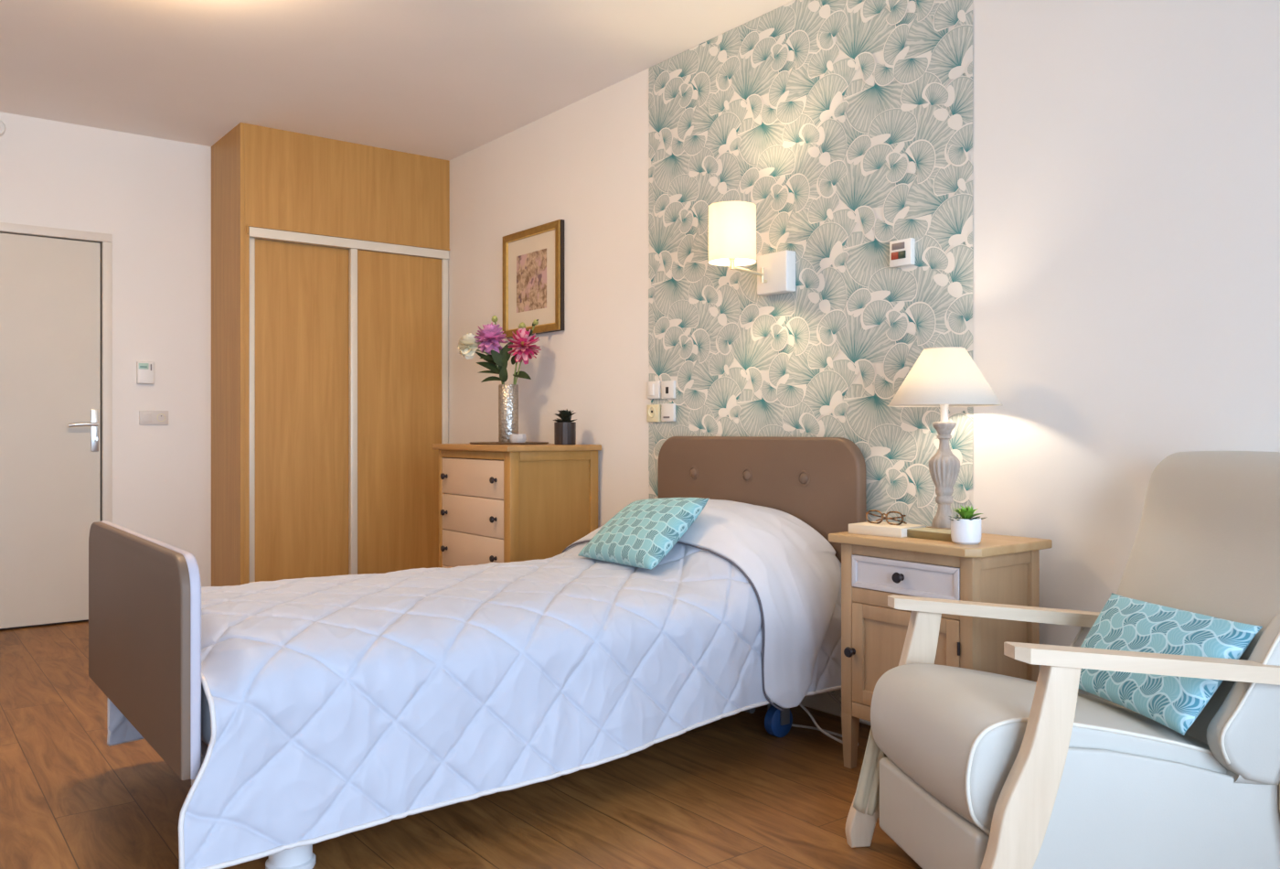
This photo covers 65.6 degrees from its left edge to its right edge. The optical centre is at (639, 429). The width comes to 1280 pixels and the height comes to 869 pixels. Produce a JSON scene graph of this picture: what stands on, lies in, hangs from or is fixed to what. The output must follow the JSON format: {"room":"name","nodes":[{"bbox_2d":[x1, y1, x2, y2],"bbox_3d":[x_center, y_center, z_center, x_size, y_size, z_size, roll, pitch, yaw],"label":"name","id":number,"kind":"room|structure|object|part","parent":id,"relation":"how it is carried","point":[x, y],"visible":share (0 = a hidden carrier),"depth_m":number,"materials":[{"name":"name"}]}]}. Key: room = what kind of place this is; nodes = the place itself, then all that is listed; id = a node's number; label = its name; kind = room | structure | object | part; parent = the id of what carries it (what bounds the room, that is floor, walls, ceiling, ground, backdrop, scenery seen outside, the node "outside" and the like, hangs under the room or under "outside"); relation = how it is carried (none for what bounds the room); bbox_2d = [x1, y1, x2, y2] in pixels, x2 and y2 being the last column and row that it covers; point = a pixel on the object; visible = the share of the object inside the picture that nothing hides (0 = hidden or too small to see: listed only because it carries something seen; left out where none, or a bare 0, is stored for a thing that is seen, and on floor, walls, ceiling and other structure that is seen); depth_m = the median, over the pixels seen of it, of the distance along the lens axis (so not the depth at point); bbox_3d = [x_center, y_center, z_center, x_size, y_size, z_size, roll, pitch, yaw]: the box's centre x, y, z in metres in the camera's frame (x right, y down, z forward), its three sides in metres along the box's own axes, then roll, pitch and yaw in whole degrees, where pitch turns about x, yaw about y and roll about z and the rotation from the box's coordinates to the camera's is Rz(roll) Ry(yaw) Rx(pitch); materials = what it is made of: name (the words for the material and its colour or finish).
{"room":"care facility","nodes":[
{"label":"care facility","id":0,"kind":"room"},
{"bbox_2d":[0,111,211,586],"bbox_3d":[-3.253,-0.290,4.969,4.450,2.590,0.100,0,0,-38],"label":"wall","id":1,"kind":"structure","parent":0,"point":[153,195],"depth_m":5.36,"materials":[{"name":"white paint"}]},
{"bbox_2d":[0,119,5,136],"bbox_3d":[-3.196,-1.500,4.923,0.092,0.092,0.042,0,0,-38],"label":"fire alarm","id":2,"kind":"object","parent":1,"relation":"attached to","point":[2,124],"visible":1,"depth_m":4.94,"materials":[{"name":"white plastic"}]},
{"bbox_2d":[0,222,112,629],"bbox_3d":[-3.184,-0.015,4.990,0.945,2.040,0.147,0,0,-38],"label":"door","id":3,"kind":"structure","parent":1,"relation":"in","point":[56,283],"depth_m":5.10,"materials":[{"name":"paint"}]},
{"bbox_3d":[-2.890,-0.026,5.158,0.136,0.025,0.053,0,0,-38],"label":"lever","id":4,"kind":"part","parent":3,"relation":"part of","materials":[{"name":"metal"}]},
{"bbox_3d":[-2.863,0.003,5.218,0.036,0.220,0.009,0,0,-38],"label":"handle plate","id":5,"kind":"part","parent":3,"relation":"part of","materials":[{"name":"metal"}]},
{"bbox_2d":[136,361,154,383],"bbox_3d":[-2.660,-0.308,5.346,0.086,0.120,0.034,0,0,-38],"label":"thermostat","id":6,"kind":"object","parent":1,"relation":"attached to","point":[144,369],"visible":1,"depth_m":5.33,"materials":[{"name":"white plastic"}]},
{"bbox_2d":[138,410,168,424],"bbox_3d":[-2.630,-0.067,5.379,0.144,0.076,0.015,0,0,-38],"label":"wall socket","id":7,"kind":"object","parent":1,"relation":"attached to","point":[145,417],"visible":1,"depth_m":5.38,"materials":[{"name":"grey plastic"}]},
{"bbox_2d":[142,412,151,422],"bbox_3d":[-2.656,-0.067,5.354,0.046,0.050,0.007,0,0,-38],"label":"rocker switch","id":8,"kind":"object","parent":7,"relation":"attached to","point":[146,416],"depth_m":5.35,"materials":[{"name":"grey plastic"}]},
{"bbox_2d":[0,0,793,159],"bbox_3d":[-1.010,-1.635,2.077,4.650,0.100,7.420,0,0,-38],"label":"ceiling","id":9,"kind":"structure","parent":0,"point":[445,80],"depth_m":4.27,"materials":[{"name":"white paint"}]},
{"bbox_2d":[0,619,922,868],"bbox_3d":[-1.010,1.055,2.077,4.650,0.100,7.420,0,0,-38],"label":"floor","id":10,"kind":"structure","parent":0,"point":[728,792],"depth_m":2.65,"materials":[{"name":"brown wood"}]},
{"bbox_2d":[211,122,449,586],"bbox_3d":[-1.758,-0.290,5.703,1.188,2.590,0.572,0,0,-38],"label":"wardrobe","id":11,"kind":"object","parent":10,"relation":"on","point":[330,257],"visible":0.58,"depth_m":5.46,"materials":[{"name":"brown wood"}]},
{"bbox_3d":[-2.223,-0.290,5.350,0.022,2.590,0.560,0,0,-38],"label":"panel","id":12,"kind":"part","parent":11,"relation":"part of","materials":[{"name":"brown wood"}]},
{"bbox_3d":[-1.821,-0.006,5.375,0.594,1.990,0.016,0,0,-38],"label":"sliding door","id":13,"kind":"part","parent":11,"relation":"part of","materials":[{"name":"brown wood"}]},
{"bbox_3d":[-1.588,-1.323,5.502,1.166,0.524,0.022,0,0,-38],"label":"header panel","id":14,"kind":"part","parent":11,"relation":"part of","materials":[{"name":"brown wood"}]},
{"bbox_3d":[-1.375,-0.006,5.684,0.588,1.990,0.016,0,0,-38],"label":"sliding door","id":15,"kind":"part","parent":11,"relation":"part of","materials":[{"name":"brown wood"}]},
{"bbox_2d":[88,436,871,868],"bbox_3d":[-0.252,0.516,2.926,2.179,0.983,1.621,0,0,-38],"label":"bed","id":16,"kind":"object","parent":10,"relation":"on","point":[144,592],"visible":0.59,"depth_m":2.67,"materials":[{"name":"brown"}]},
{"bbox_3d":[-1.265,0.491,2.477,0.027,0.457,1.085,0,0,-38],"label":"footboard","id":17,"kind":"part","parent":16,"relation":"part of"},
{"bbox_3d":[-0.416,0.735,3.126,2.082,0.060,0.990,0,0,-38],"label":"frame","id":18,"kind":"part","parent":16,"relation":"part of","materials":[{"name":"white metal"}]},
{"bbox_2d":[201,683,211,745],"bbox_3d":[-0.413,0.603,3.138,2.043,0.195,0.945,0,0,-38],"label":"mattress","id":19,"kind":"object","parent":16,"relation":"on","point":[206,727],"visible":0.13,"depth_m":2.16,"materials":[{"name":"fabric"}]},
{"bbox_2d":[106,499,841,868],"bbox_3d":[-0.425,0.596,3.087,2.135,0.678,1.198,0,0,-38],"label":"quilt","id":20,"kind":"object","parent":19,"relation":"on","point":[339,705],"visible":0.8,"depth_m":2.53,"materials":[{"name":"white fabric"}]},
{"bbox_2d":[577,497,709,569],"bbox_3d":[0.005,0.341,3.402,0.287,0.223,0.470,0,0,-38],"label":"cushion","id":21,"kind":"object","parent":20,"relation":"on","point":[642,533],"visible":1,"depth_m":3.31,"materials":[{"name":"teal fabric"}]},
{"bbox_3d":[-0.802,0.882,2.282,0.110,0.245,0.110,0,0,-38],"label":"leg","id":22,"kind":"part","parent":16,"relation":"part of","materials":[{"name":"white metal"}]},
{"bbox_3d":[0.421,0.365,3.785,0.050,0.680,1.085,0,0,-38],"label":"headboard","id":23,"kind":"part","parent":16,"relation":"part of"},
{"bbox_3d":[0.564,0.921,3.257,0.136,0.161,0.346,0,0,-38],"label":"power cord","id":24,"kind":"part","parent":16,"relation":"part of","materials":[{"name":"white plastic"}]},
{"bbox_3d":[0.797,0.925,3.084,0.646,0.167,0.174,0,0,38],"label":"power cord","id":25,"kind":"part","parent":16,"relation":"part of","materials":[{"name":"white plastic"}]},
{"bbox_2d":[432,443,601,567],"bbox_3d":[-0.599,0.537,4.749,0.505,0.936,0.730,0,0,-38],"label":"dresser","id":26,"kind":"object","parent":10,"relation":"on","point":[498,503],"visible":0.7,"depth_m":4.52,"materials":[{"name":"brown wood"}]},
{"bbox_3d":[-0.949,0.574,4.813,0.028,0.031,0.031,0,0,-38],"label":"knob","id":27,"kind":"part","parent":26,"relation":"part of","materials":[{"name":"brown metal"}]},
{"bbox_3d":[-0.949,0.399,4.813,0.028,0.031,0.031,0,0,-38],"label":"knob","id":28,"kind":"part","parent":26,"relation":"part of","materials":[{"name":"brown metal"}]},
{"bbox_3d":[-0.949,0.224,4.813,0.028,0.031,0.031,0,0,-38],"label":"knob","id":29,"kind":"part","parent":26,"relation":"part of","materials":[{"name":"brown metal"}]},
{"bbox_3d":[-0.627,0.572,4.744,0.396,0.172,0.601,0,0,-38],"label":"drawer","id":30,"kind":"part","parent":26,"relation":"part of","materials":[{"name":"paint"}]},
{"bbox_3d":[-0.627,0.397,4.744,0.396,0.172,0.601,0,0,-38],"label":"drawer","id":31,"kind":"part","parent":26,"relation":"part of","materials":[{"name":"paint"}]},
{"bbox_3d":[-0.627,0.222,4.744,0.396,0.172,0.601,0,0,-38],"label":"drawer","id":32,"kind":"part","parent":26,"relation":"part of","materials":[{"name":"paint"}]},
{"bbox_3d":[-0.655,0.574,4.434,0.028,0.031,0.031,0,0,-38],"label":"knob","id":33,"kind":"part","parent":26,"relation":"part of","materials":[{"name":"brown metal"}]},
{"bbox_3d":[-0.655,0.399,4.434,0.028,0.031,0.031,0,0,-38],"label":"knob","id":34,"kind":"part","parent":26,"relation":"part of","materials":[{"name":"brown metal"}]},
{"bbox_3d":[-0.655,0.224,4.434,0.028,0.031,0.031,0,0,-38],"label":"knob","id":35,"kind":"part","parent":26,"relation":"part of","materials":[{"name":"brown metal"}]},
{"bbox_2d":[469,441,548,444],"bbox_3d":[-0.634,0.065,4.823,0.384,0.009,0.384,0,0,-38],"label":"round tray","id":36,"kind":"object","parent":26,"relation":"on","point":[471,442],"visible":0.9,"depth_m":4.68,"materials":[{"name":"brown wood"}]},
{"bbox_2d":[498,384,518,442],"bbox_3d":[-0.651,-0.080,4.918,0.097,0.288,0.097,0,0,-38],"label":"vase","id":37,"kind":"object","parent":36,"relation":"on","point":[507,393],"visible":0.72,"depth_m":4.88,"materials":[{"name":"silver metal"}]},
{"bbox_2d":[457,332,502,383],"bbox_3d":[-0.766,-0.216,4.878,0.272,0.525,0.127,0,0,7],"label":"rose","id":38,"kind":"object","parent":37,"relation":"in","point":[467,346],"visible":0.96,"depth_m":4.87,"materials":[{"name":"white plant"}]},
{"bbox_3d":[-0.731,-0.183,4.909,0.216,0.459,0.018,0,0,-8],"label":"stem","id":39,"kind":"part","parent":38,"relation":"part of","materials":[{"name":"green plant"}]},
{"bbox_2d":[473,321,512,383],"bbox_3d":[-0.734,-0.242,4.893,0.162,0.576,0.185,0,0,-38],"label":"dahlia","id":40,"kind":"object","parent":37,"relation":"in","point":[490,336],"visible":1,"depth_m":4.87,"materials":[{"name":"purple plant"}]},
{"bbox_2d":[491,315,503,383],"bbox_3d":[-0.694,-0.265,4.919,0.091,0.603,0.037,0,0,-3],"label":"bud","id":41,"kind":"object","parent":37,"relation":"in","point":[495,319],"visible":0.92,"depth_m":4.91,"materials":[{"name":"green plant"}]},
{"bbox_2d":[514,321,526,382],"bbox_3d":[-0.595,-0.247,4.907,0.045,0.566,0.096,0,0,-38],"label":"bud","id":42,"kind":"object","parent":37,"relation":"in","point":[522,325],"visible":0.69,"depth_m":4.88,"materials":[{"name":"green plant"}]},
{"bbox_2d":[507,327,541,383],"bbox_3d":[-0.567,-0.226,4.852,0.167,0.544,0.134,0,0,2],"label":"dahlia","id":43,"kind":"object","parent":37,"relation":"in","point":[523,349],"visible":0.99,"depth_m":4.84,"materials":[{"name":"pink plant"}]},
{"bbox_3d":[-0.605,-0.182,4.889,0.100,0.457,0.007,0,0,40],"label":"stem","id":44,"kind":"part","parent":43,"relation":"part of","materials":[{"name":"green plant"}]},
{"bbox_2d":[514,319,538,383],"bbox_3d":[-0.587,-0.254,4.893,0.183,0.581,0.040,0,0,6],"label":"bud","id":45,"kind":"object","parent":37,"relation":"in","point":[535,322],"visible":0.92,"depth_m":4.88,"materials":[{"name":"green plant"}]},
{"bbox_2d":[509,434,526,442],"bbox_3d":[-0.578,0.042,4.709,0.081,0.044,0.084,0,0,-38],"label":"candle holder","id":46,"kind":"object","parent":36,"relation":"on","point":[514,438],"visible":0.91,"depth_m":4.68,"materials":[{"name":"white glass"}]},
{"bbox_3d":[-0.391,0.511,4.501,0.380,0.748,0.018,0,0,-38],"label":"panel","id":47,"kind":"part","parent":26,"relation":"part of","materials":[{"name":"brown wood"}]},
{"bbox_2d":[553,409,576,444],"bbox_3d":[-0.350,-0.015,4.617,0.119,0.168,0.131,0,0,-7],"label":"succulent plant","id":48,"kind":"object","parent":26,"relation":"on","point":[565,427],"visible":0.91,"depth_m":4.58,"materials":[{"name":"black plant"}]},
{"bbox_3d":[-0.348,0.017,4.618,0.101,0.105,0.101,0,0,-38],"label":"pot","id":49,"kind":"part","parent":48,"relation":"part of","materials":[{"name":"grey ceramic"}]},
{"bbox_2d":[828,531,1052,767],"bbox_3d":[0.863,0.657,2.890,0.373,0.696,0.500,0,0,-38],"label":"nightstand","id":50,"kind":"object","parent":10,"relation":"on","point":[999,569],"visible":0.62,"depth_m":2.79,"materials":[{"name":"brown wood"}]},
{"bbox_3d":[0.618,0.653,2.925,0.028,0.031,0.031,0,0,-38],"label":"knob","id":51,"kind":"part","parent":50,"relation":"part of","materials":[{"name":"brown metal"}]},
{"bbox_3d":[0.628,0.670,2.968,0.040,0.670,0.040,0,0,-38],"label":"leg","id":52,"kind":"part","parent":50,"relation":"part of","materials":[{"name":"brown wood"}]},
{"bbox_2d":[848,521,926,537],"bbox_3d":[0.734,0.295,2.956,0.136,0.028,0.180,0,0,-44],"label":"book","id":53,"kind":"object","parent":50,"relation":"on","point":[882,528],"visible":0.93,"depth_m":2.91,"materials":[{"name":"white paper"}]},
{"bbox_2d":[865,509,906,524],"bbox_3d":[0.744,0.261,2.978,0.051,0.042,0.133,0,0,-45],"label":"eyeglasses","id":54,"kind":"object","parent":53,"relation":"on","point":[886,517],"visible":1,"depth_m":2.97,"materials":[{"name":"brown plastic"}]},
{"bbox_3d":[0.726,0.415,2.793,0.028,0.031,0.031,0,0,-38],"label":"knob","id":55,"kind":"part","parent":50,"relation":"part of","materials":[{"name":"brown metal"}]},
{"bbox_3d":[0.743,0.415,2.798,0.016,0.093,0.366,0,0,-38],"label":"drawer","id":56,"kind":"part","parent":50,"relation":"part of","materials":[{"name":"paint"}]},
{"bbox_3d":[0.745,0.655,2.799,0.018,0.292,0.366,0,0,-38],"label":"door","id":57,"kind":"part","parent":50,"relation":"part of","materials":[{"name":"brown wood"}]},
{"bbox_2d":[906,526,952,541],"bbox_3d":[0.850,0.297,2.832,0.086,0.023,0.170,0,0,-37],"label":"book","id":58,"kind":"object","parent":50,"relation":"on","point":[922,532],"visible":0.54,"depth_m":2.81,"materials":[{"name":"beige paper"}]},
{"bbox_2d":[887,346,1002,529],"bbox_3d":[0.895,0.035,2.925,0.324,0.549,0.325,0,0,-38],"label":"table lamp","id":59,"kind":"object","parent":50,"relation":"on","point":[944,378],"visible":0.95,"depth_m":2.86,"materials":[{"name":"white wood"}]},
{"bbox_2d":[939,404,949,421],"bbox_3d":[0.895,-0.079,2.925,0.030,0.110,0.030,0,0,-38],"label":"bulb socket","id":60,"kind":"object","parent":59,"relation":"attached to","point":[944,408],"depth_m":2.91,"materials":[{"name":"white plastic"}]},
{"bbox_3d":[0.895,-0.155,2.925,0.320,0.165,0.320,0,0,-38],"label":"lamp shade","id":61,"kind":"part","parent":59,"relation":"part of","materials":[{"name":"fabric"}]},
{"bbox_2d":[948,504,985,543],"bbox_3d":[0.890,0.257,2.709,0.110,0.104,0.095,0,0,-38],"label":"succulent plant","id":62,"kind":"object","parent":50,"relation":"on","point":[965,528],"visible":1,"depth_m":2.68,"materials":[{"name":"green plant"}]},
{"bbox_3d":[0.889,0.275,2.708,0.079,0.069,0.079,0,0,-38],"label":"pot","id":63,"kind":"part","parent":62,"relation":"part of","materials":[{"name":"white ceramic"}]},
{"bbox_3d":[0.879,0.670,2.644,0.040,0.670,0.040,0,0,-38],"label":"leg","id":64,"kind":"part","parent":50,"relation":"part of","materials":[{"name":"brown wood"}]},
{"bbox_3d":[1.104,0.670,2.818,0.040,0.670,0.040,0,0,-38],"label":"leg","id":65,"kind":"part","parent":50,"relation":"part of","materials":[{"name":"brown wood"}]},
{"bbox_2d":[845,450,1279,868],"bbox_3d":[1.005,0.527,2.204,0.926,0.957,0.612,0,0,-10],"label":"armchair","id":66,"kind":"object","parent":10,"relation":"on","point":[962,768],"visible":0.94,"depth_m":1.98,"materials":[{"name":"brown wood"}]},
{"bbox_3d":[0.619,0.723,2.424,0.238,0.564,0.036,0,0,-10],"label":"leg","id":67,"kind":"part","parent":66,"relation":"part of","materials":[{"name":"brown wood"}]},
{"bbox_3d":[0.623,0.864,2.139,0.035,0.173,0.476,0,0,-10],"label":"panel","id":68,"kind":"part","parent":66,"relation":"part of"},
{"bbox_3d":[0.939,0.458,2.472,0.672,0.105,0.060,0,0,-10],"label":"armrest","id":69,"kind":"part","parent":66,"relation":"part of","materials":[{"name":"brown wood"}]},
{"bbox_3d":[0.713,0.723,1.868,0.238,0.564,0.036,0,0,-10],"label":"leg","id":70,"kind":"part","parent":66,"relation":"part of","materials":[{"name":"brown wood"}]},
{"bbox_3d":[0.922,0.683,2.191,0.703,0.269,0.483,0,0,-10],"label":"seat","id":71,"kind":"part","parent":66,"relation":"part of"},
{"bbox_3d":[1.031,0.458,1.928,0.672,0.105,0.060,0,0,-10],"label":"armrest","id":72,"kind":"part","parent":66,"relation":"part of","materials":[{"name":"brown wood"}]},
{"bbox_3d":[1.013,0.777,1.948,0.660,0.335,0.018,0,0,-10],"label":"panel","id":73,"kind":"part","parent":66,"relation":"part of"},
{"bbox_2d":[1078,592,1262,735],"bbox_3d":[1.113,0.498,2.184,0.198,0.209,0.413,0,0,-16],"label":"cushion","id":74,"kind":"object","parent":66,"relation":"on","point":[1124,623],"visible":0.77,"depth_m":2.10,"materials":[{"name":"teal fabric"}]},
{"bbox_3d":[1.294,0.392,2.253,0.340,0.686,0.544,0,0,-10],"label":"backrest","id":75,"kind":"part","parent":66,"relation":"part of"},
{"bbox_3d":[1.338,0.743,1.974,0.130,0.525,0.036,0,0,-10],"label":"leg","id":76,"kind":"part","parent":66,"relation":"part of","materials":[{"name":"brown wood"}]},
{"bbox_2d":[448,0,1279,695],"bbox_3d":[0.786,-0.290,3.470,0.105,2.590,7.420,0,0,-38],"label":"wall","id":77,"kind":"structure","parent":0,"point":[1087,192],"depth_m":3.19,"materials":[{"name":"paint"}]},
{"bbox_2d":[502,219,564,338],"bbox_3d":[-0.553,-0.760,5.089,0.032,0.542,0.552,0,0,-38],"label":"framed picture","id":78,"kind":"object","parent":77,"relation":"attached to","point":[533,258],"visible":0.91,"depth_m":5.05,"materials":[{"name":"gold metal"}]},
{"bbox_2d":[516,248,546,312],"bbox_3d":[-0.556,-0.760,5.088,0.001,0.296,0.294,0,0,-38],"label":"print","id":79,"kind":"object","parent":78,"relation":"attached to","point":[531,263],"depth_m":5.09},
{"bbox_2d":[647,380,661,398],"bbox_3d":[0.058,-0.173,4.313,0.019,0.076,0.084,0,0,-38],"label":"light switch","id":80,"kind":"object","parent":77,"relation":"attached to","point":[654,388],"visible":1,"depth_m":4.30,"materials":[{"name":"white plastic"}]},
{"bbox_2d":[647,404,661,421],"bbox_3d":[0.059,-0.072,4.313,0.018,0.076,0.084,0,0,-38],"label":"power socket","id":81,"kind":"object","parent":77,"relation":"attached to","point":[654,410],"visible":1,"depth_m":4.30,"materials":[{"name":"beige plastic"}]},
{"bbox_2d":[661,403,675,421],"bbox_3d":[0.121,-0.074,4.235,0.016,0.076,0.084,0,0,-38],"label":"socket","id":82,"kind":"object","parent":77,"relation":"attached to","point":[667,410],"visible":1,"depth_m":4.22,"materials":[{"name":"white plastic"}]},
{"bbox_2d":[661,380,675,398],"bbox_3d":[0.121,-0.171,4.235,0.016,0.076,0.084,0,0,-38],"label":"socket","id":83,"kind":"object","parent":77,"relation":"attached to","point":[667,387],"visible":1,"depth_m":4.22,"materials":[{"name":"white plastic"}]},
{"bbox_2d":[708,201,795,296],"bbox_3d":[0.396,-0.655,3.620,0.334,0.295,0.171,0,0,-38],"label":"wall lamp","id":84,"kind":"object","parent":77,"relation":"attached to","point":[731,224],"visible":1,"depth_m":3.53,"materials":[{"name":"white plastic"}]},
{"bbox_3d":[0.331,-0.703,3.570,0.171,0.201,0.171,0,0,-38],"label":"lamp shade","id":85,"kind":"part","parent":84,"relation":"part of","materials":[{"name":"white fabric"}]},
{"bbox_3d":[0.391,-0.602,3.632,0.018,0.061,0.189,0,0,44],"label":"arm","id":86,"kind":"part","parent":84,"relation":"part of","materials":[{"name":"gold metal"}]},
{"bbox_3d":[0.508,-0.583,3.708,0.051,0.150,0.157,0,0,-38],"label":"wall plate","id":87,"kind":"part","parent":84,"relation":"part of","materials":[{"name":"white plastic"}]},
{"bbox_2d":[800,692,871,725],"bbox_3d":[1.396,0.970,2.595,0.012,0.070,5.090,0,0,-38],"label":"baseboard","id":88,"kind":"structure","parent":77,"relation":"attached to","point":[824,701],"depth_m":3.54,"materials":[{"name":"paint"}]},
{"bbox_2d":[889,237,915,267],"bbox_3d":[0.862,-0.582,3.271,0.026,0.086,0.086,0,0,-38],"label":"panel","id":89,"kind":"object","parent":77,"relation":"attached to","point":[901,251],"visible":1,"depth_m":3.26,"materials":[{"name":"white plastic"}]}
]}

